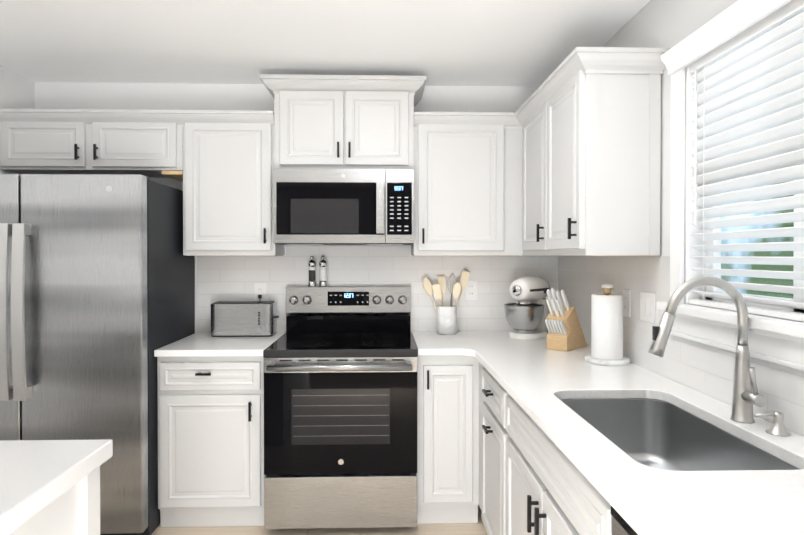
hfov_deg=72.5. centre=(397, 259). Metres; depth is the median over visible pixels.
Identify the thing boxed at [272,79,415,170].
upper cabinet
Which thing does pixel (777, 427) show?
soap dispenser
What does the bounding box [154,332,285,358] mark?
countertop
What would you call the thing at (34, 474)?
island countertop
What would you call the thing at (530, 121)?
upper cabinet
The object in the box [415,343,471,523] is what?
base cabinet
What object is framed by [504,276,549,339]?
stand mixer
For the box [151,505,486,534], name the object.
floor
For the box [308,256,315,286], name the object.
pepper mill
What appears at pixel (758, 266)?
backdrop
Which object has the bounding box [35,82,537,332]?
wall
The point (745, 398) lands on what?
faucet
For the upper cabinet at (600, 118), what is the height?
0.763 m
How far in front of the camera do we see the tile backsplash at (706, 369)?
2.15 m
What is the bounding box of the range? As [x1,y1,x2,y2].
[263,286,417,528]
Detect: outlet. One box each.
[254,283,265,300]
[465,281,476,299]
[622,289,630,316]
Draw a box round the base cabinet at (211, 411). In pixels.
[157,359,264,526]
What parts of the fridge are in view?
handle, panel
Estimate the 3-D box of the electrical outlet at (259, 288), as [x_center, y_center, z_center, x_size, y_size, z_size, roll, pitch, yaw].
[-0.843,0.205,3.375,0.072,0.120,0.008,0,0,-2]
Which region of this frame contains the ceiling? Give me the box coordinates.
[0,0,649,86]
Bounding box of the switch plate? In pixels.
[640,292,654,322]
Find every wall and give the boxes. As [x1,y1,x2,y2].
[0,65,34,174]
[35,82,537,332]
[602,0,803,322]
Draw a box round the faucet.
[648,276,765,422]
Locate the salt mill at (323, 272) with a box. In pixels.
[319,256,326,286]
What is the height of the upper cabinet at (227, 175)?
0.763 m
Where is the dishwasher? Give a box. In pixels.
[611,506,637,534]
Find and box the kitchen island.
[16,472,99,534]
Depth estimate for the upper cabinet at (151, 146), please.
3.03 m
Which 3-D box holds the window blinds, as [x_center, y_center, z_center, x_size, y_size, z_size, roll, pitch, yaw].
[1.064,-0.298,1.544,0.124,0.923,1.040,0,0,-2]
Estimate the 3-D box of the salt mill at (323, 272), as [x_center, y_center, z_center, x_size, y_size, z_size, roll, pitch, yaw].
[-0.452,0.071,3.348,0.050,0.186,0.050,0,0,-2]
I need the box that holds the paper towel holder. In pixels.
[585,284,629,365]
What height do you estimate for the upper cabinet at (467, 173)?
0.763 m
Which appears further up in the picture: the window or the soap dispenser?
the window
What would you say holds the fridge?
on the floor
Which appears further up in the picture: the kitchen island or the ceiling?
the ceiling
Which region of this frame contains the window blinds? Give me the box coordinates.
[660,0,803,321]
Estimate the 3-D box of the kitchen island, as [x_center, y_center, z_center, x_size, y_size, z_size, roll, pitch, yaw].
[-1.428,0.951,0.587,1.393,0.874,1.584,0,0,-2]
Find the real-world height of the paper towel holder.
0.345 m
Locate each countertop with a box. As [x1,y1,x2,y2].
[0,440,112,534]
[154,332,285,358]
[412,331,803,534]
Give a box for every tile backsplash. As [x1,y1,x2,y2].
[197,246,556,331]
[557,256,803,435]
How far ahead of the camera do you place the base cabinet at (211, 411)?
2.76 m
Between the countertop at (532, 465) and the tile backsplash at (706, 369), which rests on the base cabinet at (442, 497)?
the countertop at (532, 465)
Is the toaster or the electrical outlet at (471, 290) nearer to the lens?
the toaster
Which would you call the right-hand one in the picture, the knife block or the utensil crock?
the knife block
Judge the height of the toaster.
0.196 m
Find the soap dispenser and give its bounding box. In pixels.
[754,411,790,436]
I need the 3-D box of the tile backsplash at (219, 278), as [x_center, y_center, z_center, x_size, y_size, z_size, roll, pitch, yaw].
[-0.120,0.194,3.404,2.220,0.562,0.007,0,0,-2]
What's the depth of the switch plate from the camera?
2.26 m
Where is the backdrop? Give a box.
[721,180,793,298]
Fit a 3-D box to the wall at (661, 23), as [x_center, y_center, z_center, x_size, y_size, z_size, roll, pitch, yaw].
[1.158,0.167,0.442,0.120,2.445,6.000,0,0,-2]
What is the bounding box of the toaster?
[211,301,278,336]
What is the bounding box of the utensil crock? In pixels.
[422,271,469,334]
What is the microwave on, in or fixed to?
attached to the upper cabinet at (315, 125)
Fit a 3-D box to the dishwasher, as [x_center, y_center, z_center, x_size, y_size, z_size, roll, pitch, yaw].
[0.738,0.947,0.853,0.576,0.870,0.592,0,0,-2]
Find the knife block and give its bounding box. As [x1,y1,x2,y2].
[545,288,586,350]
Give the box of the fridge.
[0,174,194,534]
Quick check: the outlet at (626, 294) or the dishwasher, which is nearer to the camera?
the dishwasher
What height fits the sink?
0.233 m
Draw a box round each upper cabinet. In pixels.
[0,115,183,178]
[176,115,284,255]
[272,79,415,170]
[411,115,519,255]
[520,95,539,255]
[540,55,664,255]
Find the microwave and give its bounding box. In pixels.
[273,168,413,244]
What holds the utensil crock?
on the countertop at (532, 465)
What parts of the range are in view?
handle, drawer, door, knob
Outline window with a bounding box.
[657,65,803,370]
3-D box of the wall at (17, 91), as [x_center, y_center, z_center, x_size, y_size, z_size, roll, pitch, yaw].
[-2.181,0.168,0.346,0.120,2.445,6.000,0,0,-2]
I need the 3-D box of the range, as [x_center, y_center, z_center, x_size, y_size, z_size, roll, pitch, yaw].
[-0.287,0.768,3.011,0.760,1.200,0.751,0,0,-2]
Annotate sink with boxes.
[556,395,803,470]

